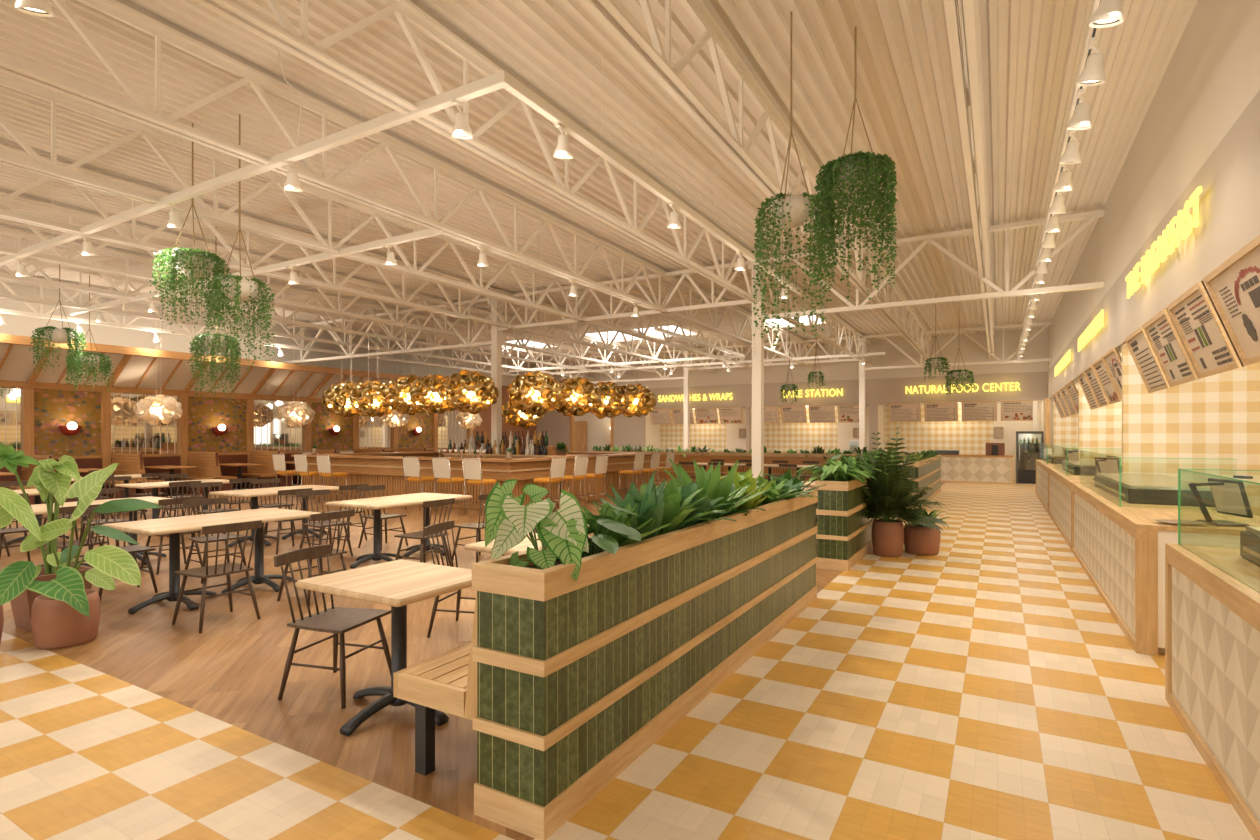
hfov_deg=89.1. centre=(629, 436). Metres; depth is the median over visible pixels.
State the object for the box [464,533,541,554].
cafe table
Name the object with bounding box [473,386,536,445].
wall
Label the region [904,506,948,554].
dracaena
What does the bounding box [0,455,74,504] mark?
bench
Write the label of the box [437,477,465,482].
seat cushion
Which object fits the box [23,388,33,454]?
trim
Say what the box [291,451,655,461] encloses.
countertop
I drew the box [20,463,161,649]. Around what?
potted dumbcane
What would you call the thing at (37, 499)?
cafe table
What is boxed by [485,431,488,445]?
bottle
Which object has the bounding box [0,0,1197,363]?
ceiling
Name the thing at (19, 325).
wall
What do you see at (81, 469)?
table
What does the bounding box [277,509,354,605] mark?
spindle chair
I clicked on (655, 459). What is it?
bar stool
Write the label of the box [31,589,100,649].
pot
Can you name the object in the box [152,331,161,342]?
track spotlight
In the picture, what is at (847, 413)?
menu board
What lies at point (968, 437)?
wall
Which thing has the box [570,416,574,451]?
trim
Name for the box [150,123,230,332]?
hanging plant
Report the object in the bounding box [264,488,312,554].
spindle chair
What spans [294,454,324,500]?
bar stool
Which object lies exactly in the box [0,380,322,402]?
trim
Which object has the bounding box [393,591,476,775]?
seat
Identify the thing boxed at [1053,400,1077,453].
wall
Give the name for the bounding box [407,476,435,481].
seat cushion
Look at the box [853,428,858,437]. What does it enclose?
wall plaque
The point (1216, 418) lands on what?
wall
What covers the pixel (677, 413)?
menu board
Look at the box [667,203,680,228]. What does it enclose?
track spotlight
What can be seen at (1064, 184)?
track spotlight
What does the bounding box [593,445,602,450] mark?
shrub
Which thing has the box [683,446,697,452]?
shrub
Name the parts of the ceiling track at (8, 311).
rail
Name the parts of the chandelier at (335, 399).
glass globe, glass globe, glass globe, glass globe, glass globe, glass globe, glass globe, glass globe, glass globe, glass globe, glass globe, glass globe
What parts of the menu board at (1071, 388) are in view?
panel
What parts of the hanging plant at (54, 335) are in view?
vine stem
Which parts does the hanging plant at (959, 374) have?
vine stem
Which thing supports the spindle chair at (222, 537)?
on the floor
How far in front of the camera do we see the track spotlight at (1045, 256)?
8.87 m
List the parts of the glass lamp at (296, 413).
glass globe, glass globe, glass globe, glass globe, glass globe, glass globe, glass globe, glass globe, glass globe, glass globe, glass globe, glass globe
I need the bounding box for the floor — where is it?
[0,479,1253,839]
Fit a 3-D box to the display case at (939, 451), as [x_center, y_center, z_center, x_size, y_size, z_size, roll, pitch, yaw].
[11.082,0.560,22.382,0.762,0.180,0.350,0,0,30]
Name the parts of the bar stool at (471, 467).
leg, backrest, leg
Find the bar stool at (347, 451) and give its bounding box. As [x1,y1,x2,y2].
[339,450,353,452]
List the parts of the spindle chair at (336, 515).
leg, leg, leg, seat, rail, leg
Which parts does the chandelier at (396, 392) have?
glass globe, glass globe, glass globe, glass globe, glass globe, glass globe, glass globe, glass globe, glass globe, glass globe, glass globe, glass globe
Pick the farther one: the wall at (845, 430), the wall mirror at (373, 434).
the wall at (845, 430)
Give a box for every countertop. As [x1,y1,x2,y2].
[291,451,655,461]
[915,454,1013,456]
[1036,460,1061,468]
[1048,468,1094,484]
[1072,483,1259,535]
[1165,543,1259,613]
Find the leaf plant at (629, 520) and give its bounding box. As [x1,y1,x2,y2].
[582,501,670,551]
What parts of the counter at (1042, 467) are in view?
frame, panel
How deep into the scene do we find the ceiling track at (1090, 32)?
5.35 m
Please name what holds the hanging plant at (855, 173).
hanging from the ceiling at (559, 50)
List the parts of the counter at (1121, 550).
panel, frame, post, panel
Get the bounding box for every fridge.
[849,440,858,453]
[1016,431,1043,483]
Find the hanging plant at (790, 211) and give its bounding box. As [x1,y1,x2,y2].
[752,11,833,352]
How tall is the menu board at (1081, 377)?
0.712 m
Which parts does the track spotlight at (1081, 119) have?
arm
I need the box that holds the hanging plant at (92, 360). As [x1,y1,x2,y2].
[65,275,113,392]
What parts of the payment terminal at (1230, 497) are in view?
arm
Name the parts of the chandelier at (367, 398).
glass globe, glass globe, glass globe, glass globe, glass globe, glass globe, glass globe, glass globe, glass globe, glass globe, glass globe, glass globe, glass globe, glass globe, glass globe, glass globe, glass globe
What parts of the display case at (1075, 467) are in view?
lid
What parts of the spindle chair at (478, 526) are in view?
leg, seat, leg, leg, rail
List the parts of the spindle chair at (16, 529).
leg, seat, leg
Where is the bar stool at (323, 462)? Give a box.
[316,454,347,502]
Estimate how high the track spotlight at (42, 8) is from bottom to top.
0.285 m
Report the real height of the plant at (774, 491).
0.309 m
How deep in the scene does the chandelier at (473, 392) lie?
14.25 m
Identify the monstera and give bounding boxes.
[0,444,91,632]
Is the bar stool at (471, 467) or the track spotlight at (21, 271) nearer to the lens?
the track spotlight at (21, 271)
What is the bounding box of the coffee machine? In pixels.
[986,443,1004,455]
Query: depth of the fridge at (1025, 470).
21.76 m
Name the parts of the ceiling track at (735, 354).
rail, rail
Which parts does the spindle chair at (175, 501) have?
leg, leg, seat, rail, leg, leg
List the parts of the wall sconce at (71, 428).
bulb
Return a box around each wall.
[0,282,535,395]
[34,389,100,455]
[188,396,245,452]
[311,402,352,449]
[398,412,432,447]
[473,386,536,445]
[536,328,1052,453]
[575,412,609,451]
[645,412,659,450]
[660,409,725,451]
[726,409,745,451]
[746,407,750,450]
[751,407,751,448]
[764,407,837,452]
[838,406,868,452]
[878,404,883,449]
[884,404,993,454]
[994,402,1040,479]
[1041,400,1043,430]
[1047,0,1259,399]
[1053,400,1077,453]
[1078,381,1121,464]
[1122,344,1259,515]
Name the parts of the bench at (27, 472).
seat, seat, backrest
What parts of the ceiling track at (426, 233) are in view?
rail, rail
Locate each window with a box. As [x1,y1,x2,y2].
[503,340,556,347]
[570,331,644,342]
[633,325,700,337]
[766,315,830,327]
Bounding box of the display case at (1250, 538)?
[1240,526,1259,565]
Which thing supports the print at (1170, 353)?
attached to the menu board at (1171, 354)
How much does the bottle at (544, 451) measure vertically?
0.288 m
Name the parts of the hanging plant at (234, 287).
vine stem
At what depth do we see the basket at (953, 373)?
16.42 m
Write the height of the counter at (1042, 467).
0.950 m
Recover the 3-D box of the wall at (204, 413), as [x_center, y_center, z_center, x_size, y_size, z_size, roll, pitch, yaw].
[-12.510,-0.325,19.393,0.050,1.670,1.720,0,0,30]
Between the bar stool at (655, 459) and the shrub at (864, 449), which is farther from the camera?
the shrub at (864, 449)
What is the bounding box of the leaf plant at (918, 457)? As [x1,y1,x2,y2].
[900,454,928,465]
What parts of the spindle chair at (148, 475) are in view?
seat, rail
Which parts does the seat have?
leg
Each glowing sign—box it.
[658,393,731,401]
[784,388,842,397]
[906,382,1020,393]
[1055,350,1070,375]
[1078,309,1103,351]
[1125,186,1201,297]
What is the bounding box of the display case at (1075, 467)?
[1062,460,1121,475]
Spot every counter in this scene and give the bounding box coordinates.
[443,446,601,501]
[915,454,1013,484]
[1036,460,1061,512]
[1048,468,1094,549]
[1072,483,1259,655]
[1165,543,1259,839]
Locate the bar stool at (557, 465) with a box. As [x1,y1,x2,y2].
[533,457,565,500]
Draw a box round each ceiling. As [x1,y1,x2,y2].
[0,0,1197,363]
[669,400,1042,409]
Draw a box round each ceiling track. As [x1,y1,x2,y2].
[0,29,801,294]
[0,274,311,350]
[69,199,656,314]
[509,322,743,371]
[550,336,885,374]
[1017,0,1100,353]
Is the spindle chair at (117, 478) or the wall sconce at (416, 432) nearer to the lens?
the spindle chair at (117, 478)
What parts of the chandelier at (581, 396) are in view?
glass globe, glass globe, glass globe, glass globe, glass globe, glass globe, glass globe, glass globe, glass globe, glass globe, glass globe, glass globe, glass globe, glass globe, glass globe, glass globe, glass globe, glass globe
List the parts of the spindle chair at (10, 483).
rail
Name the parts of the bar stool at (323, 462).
backrest, leg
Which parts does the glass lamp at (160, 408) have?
glass globe, glass globe, glass globe, glass globe, glass globe, glass globe, glass globe, glass globe, glass globe, glass globe, glass globe, glass globe, glass globe, glass globe, glass globe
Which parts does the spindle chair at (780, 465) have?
rail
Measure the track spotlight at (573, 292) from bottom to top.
0.285 m
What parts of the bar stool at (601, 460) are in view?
leg, backrest, leg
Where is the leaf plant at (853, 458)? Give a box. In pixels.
[812,455,888,480]
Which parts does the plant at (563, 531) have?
stem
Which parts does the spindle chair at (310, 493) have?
leg, rail, seat, leg, leg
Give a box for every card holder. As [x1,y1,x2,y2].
[1043,448,1051,459]
[1055,447,1062,453]
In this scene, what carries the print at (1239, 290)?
attached to the menu board at (1233, 287)
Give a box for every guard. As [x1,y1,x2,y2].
[1080,450,1206,506]
[1178,469,1259,544]
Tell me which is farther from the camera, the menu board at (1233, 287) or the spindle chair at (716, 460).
the spindle chair at (716, 460)
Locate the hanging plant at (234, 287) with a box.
[203,114,276,372]
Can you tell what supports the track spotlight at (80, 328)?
hanging from the ceiling track at (8, 311)
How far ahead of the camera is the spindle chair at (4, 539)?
8.50 m
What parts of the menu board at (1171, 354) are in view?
panel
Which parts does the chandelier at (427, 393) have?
glass globe, glass globe, glass globe, glass globe, glass globe, glass globe, glass globe, glass globe, glass globe, glass globe, glass globe, glass globe, glass globe, glass globe, glass globe, glass globe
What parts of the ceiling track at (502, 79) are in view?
rail, rail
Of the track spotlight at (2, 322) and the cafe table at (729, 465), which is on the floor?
the cafe table at (729, 465)
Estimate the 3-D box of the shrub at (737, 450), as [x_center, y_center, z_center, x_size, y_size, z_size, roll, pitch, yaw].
[3.612,0.532,21.104,0.692,0.289,0.597,0,0,30]
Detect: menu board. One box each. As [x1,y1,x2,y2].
[650,409,671,423]
[671,408,694,423]
[695,407,717,423]
[719,407,742,423]
[764,406,779,422]
[780,405,806,422]
[808,405,835,422]
[837,404,858,422]
[888,402,920,421]
[924,402,957,421]
[961,401,996,420]
[1001,400,1037,420]
[1052,393,1065,417]
[1055,389,1070,416]
[1060,385,1076,414]
[1065,380,1077,413]
[1077,371,1098,409]
[1084,365,1108,406]
[1092,357,1120,404]
[1102,347,1121,400]
[1124,326,1169,392]
[1142,308,1198,386]
[1166,281,1242,378]
[1202,235,1259,365]
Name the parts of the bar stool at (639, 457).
backrest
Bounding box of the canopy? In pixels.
[0,334,422,399]
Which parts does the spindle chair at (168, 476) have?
rail, seat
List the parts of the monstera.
stem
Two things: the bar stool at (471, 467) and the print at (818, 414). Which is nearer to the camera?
the bar stool at (471, 467)
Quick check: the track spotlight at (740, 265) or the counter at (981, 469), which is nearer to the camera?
the track spotlight at (740, 265)
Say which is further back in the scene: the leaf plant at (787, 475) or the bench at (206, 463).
the bench at (206, 463)
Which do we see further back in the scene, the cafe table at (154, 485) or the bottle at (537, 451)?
the bottle at (537, 451)
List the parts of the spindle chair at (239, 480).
seat, rail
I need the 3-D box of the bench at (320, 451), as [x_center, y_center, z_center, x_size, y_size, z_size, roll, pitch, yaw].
[-10.309,1.025,21.413,1.544,1.150,1.100,0,0,30]
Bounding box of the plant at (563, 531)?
[485,479,588,582]
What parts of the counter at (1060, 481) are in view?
frame, panel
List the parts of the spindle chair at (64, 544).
seat, rail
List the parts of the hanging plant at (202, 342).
vine stem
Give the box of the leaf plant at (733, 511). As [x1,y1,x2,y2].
[720,483,765,517]
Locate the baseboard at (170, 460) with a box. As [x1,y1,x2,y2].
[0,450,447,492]
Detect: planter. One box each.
[472,490,817,839]
[590,450,905,487]
[815,476,896,570]
[900,455,940,508]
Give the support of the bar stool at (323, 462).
on the floor
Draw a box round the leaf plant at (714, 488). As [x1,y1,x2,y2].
[656,458,773,522]
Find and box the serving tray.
[1154,519,1205,525]
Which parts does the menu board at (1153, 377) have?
panel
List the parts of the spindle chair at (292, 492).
leg, seat, leg, rail, leg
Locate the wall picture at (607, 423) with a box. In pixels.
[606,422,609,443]
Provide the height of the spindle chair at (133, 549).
0.874 m
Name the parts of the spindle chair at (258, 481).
rail, seat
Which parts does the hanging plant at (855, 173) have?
vine stem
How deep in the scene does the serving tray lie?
4.72 m
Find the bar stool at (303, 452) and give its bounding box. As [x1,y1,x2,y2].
[302,451,317,453]
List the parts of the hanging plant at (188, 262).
vine stem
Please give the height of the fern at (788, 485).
0.255 m
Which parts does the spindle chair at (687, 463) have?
rail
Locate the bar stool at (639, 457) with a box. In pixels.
[619,453,644,494]
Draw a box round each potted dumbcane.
[0,487,41,643]
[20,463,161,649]
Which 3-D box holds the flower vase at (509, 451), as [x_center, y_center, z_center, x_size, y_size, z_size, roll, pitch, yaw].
[-2.524,0.373,13.531,0.262,0.254,0.289,0,0,19]
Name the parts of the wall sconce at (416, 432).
lamp shade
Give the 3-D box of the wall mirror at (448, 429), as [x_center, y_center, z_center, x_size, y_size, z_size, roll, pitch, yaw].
[-7.702,-0.325,27.731,0.030,1.670,1.870,0,0,30]
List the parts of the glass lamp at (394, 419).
glass globe, glass globe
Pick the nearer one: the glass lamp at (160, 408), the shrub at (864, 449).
the glass lamp at (160, 408)
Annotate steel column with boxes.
[488,298,504,448]
[682,351,690,451]
[748,259,763,482]
[857,336,867,452]
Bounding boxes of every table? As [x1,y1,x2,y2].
[0,472,14,475]
[7,489,68,544]
[31,496,173,566]
[55,468,116,499]
[66,474,154,518]
[102,508,319,613]
[115,479,228,518]
[144,465,195,495]
[209,485,338,547]
[220,463,261,489]
[285,461,299,485]
[295,560,471,736]
[325,493,471,568]
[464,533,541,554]
[685,463,745,470]
[751,464,816,481]
[802,481,814,486]
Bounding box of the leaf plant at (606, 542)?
[537,506,652,556]
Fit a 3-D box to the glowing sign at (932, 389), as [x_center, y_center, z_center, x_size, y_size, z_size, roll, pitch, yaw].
[11.923,-1.720,23.057,3.680,0.300,0.024,0,0,30]
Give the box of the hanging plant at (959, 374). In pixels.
[945,348,974,397]
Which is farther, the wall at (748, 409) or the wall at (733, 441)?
the wall at (733, 441)
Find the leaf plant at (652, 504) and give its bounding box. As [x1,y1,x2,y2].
[588,470,666,540]
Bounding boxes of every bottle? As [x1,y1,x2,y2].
[468,440,471,453]
[470,431,473,444]
[476,431,479,443]
[479,443,483,453]
[480,431,483,443]
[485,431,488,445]
[486,440,488,453]
[488,444,492,453]
[493,440,496,453]
[495,444,499,453]
[501,440,504,453]
[509,431,512,443]
[512,444,515,454]
[516,440,519,454]
[517,431,520,443]
[521,431,524,443]
[521,440,525,454]
[525,444,529,454]
[526,431,528,445]
[529,431,532,443]
[530,440,533,454]
[533,431,536,445]
[535,444,539,454]
[538,431,540,444]
[540,440,543,454]
[542,444,547,454]
[544,431,547,445]
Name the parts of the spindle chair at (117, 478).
rail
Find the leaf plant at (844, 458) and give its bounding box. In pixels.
[802,454,876,482]
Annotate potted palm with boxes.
[856,426,948,556]
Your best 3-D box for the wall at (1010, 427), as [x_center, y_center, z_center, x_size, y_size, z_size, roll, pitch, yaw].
[14.303,0.185,23.612,1.550,2.830,0.200,0,0,30]
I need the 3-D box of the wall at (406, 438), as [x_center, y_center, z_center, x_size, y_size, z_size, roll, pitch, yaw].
[-8.726,-0.325,25.955,0.050,1.670,1.870,0,0,30]
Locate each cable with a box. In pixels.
[278,51,302,146]
[539,219,541,260]
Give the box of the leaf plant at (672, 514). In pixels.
[613,479,725,535]
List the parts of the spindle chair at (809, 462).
rail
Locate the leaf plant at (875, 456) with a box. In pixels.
[845,451,898,464]
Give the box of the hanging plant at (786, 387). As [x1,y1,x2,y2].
[779,323,798,404]
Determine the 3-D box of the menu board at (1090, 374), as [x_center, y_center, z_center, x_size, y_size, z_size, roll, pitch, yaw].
[8.412,-0.890,11.541,0.284,0.712,1.150,0,0,30]
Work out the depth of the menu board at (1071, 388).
14.94 m
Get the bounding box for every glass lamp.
[133,394,181,424]
[277,320,314,426]
[379,341,409,427]
[455,412,481,428]
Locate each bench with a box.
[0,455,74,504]
[98,453,163,498]
[169,452,237,494]
[233,450,296,488]
[295,449,335,483]
[355,448,383,452]
[397,448,425,451]
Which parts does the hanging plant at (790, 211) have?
vine stem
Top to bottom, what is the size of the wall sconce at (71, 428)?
0.350 m
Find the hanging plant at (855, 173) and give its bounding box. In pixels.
[813,26,898,300]
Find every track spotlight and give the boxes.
[0,312,6,324]
[13,257,30,276]
[15,0,54,16]
[75,322,84,333]
[79,234,97,255]
[94,309,105,321]
[147,297,158,311]
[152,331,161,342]
[165,202,184,227]
[277,347,283,355]
[282,160,302,191]
[287,266,299,283]
[384,244,396,264]
[451,99,472,138]
[477,246,488,266]
[553,122,572,158]
[568,280,577,295]
[631,303,639,316]
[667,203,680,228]
[734,250,745,270]
[779,282,787,298]
[1020,330,1027,340]
[1021,325,1028,335]
[1022,318,1030,330]
[1024,311,1032,324]
[1025,310,1034,317]
[1027,301,1036,309]
[1029,285,1039,300]
[1032,276,1040,288]
[1033,267,1044,283]
[1035,254,1047,273]
[1037,241,1051,261]
[1040,233,1055,247]
[1044,214,1059,232]
[1048,192,1065,213]
[1052,164,1072,191]
[1059,130,1080,163]
[1066,88,1091,129]
[1075,36,1105,86]
[1088,0,1123,27]
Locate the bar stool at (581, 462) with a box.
[557,456,587,507]
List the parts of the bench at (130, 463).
seat, seat, backrest, seat, seat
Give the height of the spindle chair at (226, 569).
0.874 m
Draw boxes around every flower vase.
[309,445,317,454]
[505,448,513,459]
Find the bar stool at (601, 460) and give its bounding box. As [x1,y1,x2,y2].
[579,455,607,502]
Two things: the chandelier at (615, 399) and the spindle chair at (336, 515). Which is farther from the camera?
the chandelier at (615, 399)
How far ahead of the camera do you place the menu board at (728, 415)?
27.59 m
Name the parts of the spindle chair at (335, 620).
leg, rail, leg, seat, leg, leg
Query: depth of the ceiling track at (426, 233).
10.00 m
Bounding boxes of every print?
[652,411,668,419]
[697,410,715,422]
[721,409,740,422]
[783,408,804,421]
[811,407,832,421]
[891,405,917,420]
[927,405,954,418]
[964,404,993,419]
[1004,403,1032,419]
[1068,386,1077,410]
[1080,378,1096,406]
[1087,373,1106,404]
[1096,365,1117,401]
[1108,358,1121,388]
[1130,341,1164,388]
[1149,319,1191,378]
[1175,294,1232,368]
[1219,266,1259,341]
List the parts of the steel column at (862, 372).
cap plate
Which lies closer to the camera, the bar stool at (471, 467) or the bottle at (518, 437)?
the bar stool at (471, 467)
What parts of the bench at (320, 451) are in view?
seat, backrest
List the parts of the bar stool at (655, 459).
backrest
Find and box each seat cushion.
[277,470,300,474]
[298,471,322,475]
[321,472,347,476]
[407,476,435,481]
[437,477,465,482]
[467,479,495,484]
[533,477,560,482]
[558,475,583,480]
[580,473,603,477]
[619,470,640,473]
[640,468,656,472]
[653,467,671,470]
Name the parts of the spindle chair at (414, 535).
leg, seat, leg, leg, rail, leg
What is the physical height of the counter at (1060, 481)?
0.950 m
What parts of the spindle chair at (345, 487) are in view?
leg, seat, rail, leg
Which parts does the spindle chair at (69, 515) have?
seat, leg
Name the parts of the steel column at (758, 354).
cap plate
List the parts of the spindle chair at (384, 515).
leg, rail, leg, seat, leg, leg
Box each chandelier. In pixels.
[322,299,361,416]
[349,298,392,416]
[383,306,425,415]
[409,287,456,414]
[444,274,498,413]
[502,333,542,428]
[507,371,562,415]
[555,285,601,415]
[590,381,628,418]
[622,310,656,416]
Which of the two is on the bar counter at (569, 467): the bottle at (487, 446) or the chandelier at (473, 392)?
the bottle at (487, 446)
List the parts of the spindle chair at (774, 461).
rail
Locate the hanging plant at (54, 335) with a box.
[29,264,86,373]
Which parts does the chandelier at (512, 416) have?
glass globe, glass globe, glass globe, glass globe, glass globe, glass globe, glass globe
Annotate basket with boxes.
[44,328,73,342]
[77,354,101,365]
[171,251,213,276]
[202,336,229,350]
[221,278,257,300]
[770,195,811,227]
[811,372,819,378]
[833,158,877,192]
[928,358,942,366]
[951,371,966,379]
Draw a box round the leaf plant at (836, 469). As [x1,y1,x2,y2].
[795,458,872,483]
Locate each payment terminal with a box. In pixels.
[1065,450,1077,459]
[1093,456,1118,479]
[1188,475,1252,526]
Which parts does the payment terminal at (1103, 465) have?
arm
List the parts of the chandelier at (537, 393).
glass globe, glass globe, glass globe, glass globe, glass globe, glass globe, glass globe, glass globe, glass globe, glass globe, glass globe, glass globe, glass globe, glass globe, glass globe, glass globe, glass globe, glass globe, glass globe, glass globe, glass globe, glass globe, glass globe, glass globe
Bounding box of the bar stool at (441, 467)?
[432,457,465,512]
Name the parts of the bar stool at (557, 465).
leg, backrest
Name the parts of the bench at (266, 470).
seat, seat, backrest, seat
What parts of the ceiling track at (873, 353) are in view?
rail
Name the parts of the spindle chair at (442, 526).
leg, rail, leg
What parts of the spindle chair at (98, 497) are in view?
seat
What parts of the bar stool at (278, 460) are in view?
backrest, leg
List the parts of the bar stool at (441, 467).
leg, backrest, leg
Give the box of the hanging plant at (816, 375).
[807,315,824,389]
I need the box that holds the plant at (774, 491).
[720,472,787,506]
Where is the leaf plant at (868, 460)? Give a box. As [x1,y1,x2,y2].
[824,452,889,471]
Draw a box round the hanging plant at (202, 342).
[188,226,241,399]
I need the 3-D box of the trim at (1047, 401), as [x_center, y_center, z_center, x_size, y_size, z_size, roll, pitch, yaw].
[13.824,0.180,21.199,0.130,2.840,0.140,0,0,30]
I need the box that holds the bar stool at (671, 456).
[652,452,674,486]
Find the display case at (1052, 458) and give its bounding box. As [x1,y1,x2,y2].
[1046,454,1065,463]
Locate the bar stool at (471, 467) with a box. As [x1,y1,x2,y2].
[462,458,495,515]
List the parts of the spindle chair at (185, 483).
seat, rail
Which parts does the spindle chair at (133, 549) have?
leg, rail, seat, leg, leg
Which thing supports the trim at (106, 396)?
attached to the wall at (19, 325)
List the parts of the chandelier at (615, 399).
glass globe, glass globe, glass globe, glass globe, glass globe, glass globe, glass globe, glass globe, glass globe, glass globe, glass globe, glass globe, glass globe, glass globe, glass globe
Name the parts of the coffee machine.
spout panel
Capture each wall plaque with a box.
[739,428,745,437]
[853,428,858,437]
[994,427,1003,437]
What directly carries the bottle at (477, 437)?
on the bar counter at (569, 467)
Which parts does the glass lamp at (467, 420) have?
glass globe, glass globe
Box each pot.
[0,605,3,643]
[10,563,91,632]
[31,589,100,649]
[556,449,565,455]
[871,519,903,556]
[904,523,940,554]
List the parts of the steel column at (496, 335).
cap plate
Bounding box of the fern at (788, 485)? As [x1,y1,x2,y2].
[770,476,819,497]
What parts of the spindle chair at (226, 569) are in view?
leg, leg, seat, leg, rail, leg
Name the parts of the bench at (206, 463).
seat, seat, backrest, seat, seat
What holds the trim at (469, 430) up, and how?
attached to the wall at (19, 325)
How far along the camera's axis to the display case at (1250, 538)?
3.30 m
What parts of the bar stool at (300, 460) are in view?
backrest, leg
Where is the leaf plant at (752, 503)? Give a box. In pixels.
[720,468,775,510]
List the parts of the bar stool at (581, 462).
leg, backrest, leg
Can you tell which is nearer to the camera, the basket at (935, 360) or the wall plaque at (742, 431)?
the basket at (935, 360)
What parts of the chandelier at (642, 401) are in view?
glass globe, glass globe, glass globe, glass globe, glass globe, glass globe, glass globe, glass globe, glass globe, glass globe, glass globe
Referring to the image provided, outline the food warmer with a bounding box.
[1094,473,1215,506]
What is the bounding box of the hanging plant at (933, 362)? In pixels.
[923,295,949,380]
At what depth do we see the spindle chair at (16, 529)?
7.89 m
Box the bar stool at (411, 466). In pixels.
[402,456,435,510]
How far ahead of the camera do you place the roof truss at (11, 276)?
15.54 m
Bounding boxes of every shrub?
[551,442,571,455]
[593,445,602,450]
[598,444,614,450]
[610,445,622,451]
[615,444,634,450]
[628,445,646,452]
[639,445,653,452]
[673,446,690,456]
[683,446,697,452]
[688,445,712,454]
[736,448,746,452]
[808,446,827,459]
[824,448,840,456]
[841,450,852,453]
[854,446,867,458]
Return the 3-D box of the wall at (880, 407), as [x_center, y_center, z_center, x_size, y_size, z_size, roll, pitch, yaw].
[9.896,0.185,25.317,0.050,2.830,1.450,0,0,30]
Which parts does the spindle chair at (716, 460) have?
rail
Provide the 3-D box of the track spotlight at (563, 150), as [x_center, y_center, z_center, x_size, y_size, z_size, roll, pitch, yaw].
[-0.582,-2.558,5.597,0.172,0.285,0.177,0,0,-14]
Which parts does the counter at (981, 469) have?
panel, frame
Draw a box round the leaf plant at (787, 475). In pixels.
[782,468,824,494]
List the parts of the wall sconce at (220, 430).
bulb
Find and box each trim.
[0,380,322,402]
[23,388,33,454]
[52,448,447,458]
[101,392,110,468]
[179,396,187,473]
[246,399,253,472]
[304,402,310,450]
[353,416,358,452]
[392,426,397,451]
[433,413,437,450]
[468,429,472,443]
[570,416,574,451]
[610,418,613,450]
[1033,401,1037,430]
[1045,398,1049,447]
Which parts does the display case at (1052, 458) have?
lid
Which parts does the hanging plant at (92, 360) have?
vine stem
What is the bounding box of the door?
[575,421,586,451]
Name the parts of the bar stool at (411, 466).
leg, backrest, leg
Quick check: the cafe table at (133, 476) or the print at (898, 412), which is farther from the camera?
the print at (898, 412)
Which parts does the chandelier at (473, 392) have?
glass globe, glass globe, glass globe, glass globe, glass globe, glass globe, glass globe, glass globe, glass globe, glass globe, glass globe, glass globe, glass globe, glass globe, glass globe, glass globe, glass globe, glass globe, glass globe, glass globe, glass globe, glass globe, glass globe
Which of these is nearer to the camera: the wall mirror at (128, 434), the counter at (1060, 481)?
the counter at (1060, 481)
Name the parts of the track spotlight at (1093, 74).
arm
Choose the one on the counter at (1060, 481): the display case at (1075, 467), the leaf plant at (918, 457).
the display case at (1075, 467)
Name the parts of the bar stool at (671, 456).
backrest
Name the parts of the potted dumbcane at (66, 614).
stem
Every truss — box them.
[0,0,816,367]
[0,72,751,368]
[0,144,715,372]
[0,192,672,375]
[0,227,631,377]
[0,253,594,379]
[0,272,559,381]
[193,0,872,364]
[283,210,1103,363]
[516,322,1051,382]
[579,0,932,359]
[944,0,994,358]
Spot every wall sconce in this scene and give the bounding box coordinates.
[59,422,81,435]
[212,424,227,435]
[329,426,340,435]
[412,427,421,435]
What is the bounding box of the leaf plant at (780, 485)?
[756,476,813,505]
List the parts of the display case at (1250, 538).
rail, lid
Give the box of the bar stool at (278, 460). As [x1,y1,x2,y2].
[272,453,301,499]
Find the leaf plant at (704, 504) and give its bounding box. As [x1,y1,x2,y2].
[678,481,735,529]
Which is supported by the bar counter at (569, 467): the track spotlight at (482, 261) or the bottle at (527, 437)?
the bottle at (527, 437)
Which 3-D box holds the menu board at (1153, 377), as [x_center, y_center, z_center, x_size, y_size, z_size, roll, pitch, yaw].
[6.144,-0.890,7.608,0.284,0.712,1.080,0,0,30]
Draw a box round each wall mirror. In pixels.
[0,387,22,450]
[111,393,178,454]
[254,400,303,451]
[359,415,391,448]
[438,409,467,447]
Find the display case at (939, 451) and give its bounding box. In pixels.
[936,449,958,454]
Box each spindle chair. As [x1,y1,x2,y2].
[0,481,29,534]
[0,493,39,560]
[3,535,9,555]
[37,488,94,548]
[43,504,112,577]
[73,475,113,518]
[79,488,128,546]
[81,507,157,602]
[89,470,123,499]
[103,476,146,519]
[131,473,168,517]
[141,497,203,574]
[156,481,200,536]
[161,473,200,516]
[172,520,261,632]
[182,498,246,583]
[190,482,238,536]
[218,478,256,510]
[251,478,295,534]
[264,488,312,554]
[274,544,390,708]
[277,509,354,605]
[296,489,352,555]
[321,484,367,544]
[357,485,407,550]
[394,498,454,566]
[423,521,475,637]
[452,494,504,562]
[678,462,695,480]
[708,463,725,477]
[711,459,724,475]
[738,460,751,472]
[772,460,787,477]
[779,464,799,479]
[800,461,818,480]
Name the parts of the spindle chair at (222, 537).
leg, leg, rail, seat, leg, leg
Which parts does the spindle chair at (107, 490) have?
seat, rail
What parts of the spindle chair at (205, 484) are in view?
rail, seat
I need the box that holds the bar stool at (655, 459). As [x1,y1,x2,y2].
[636,452,660,486]

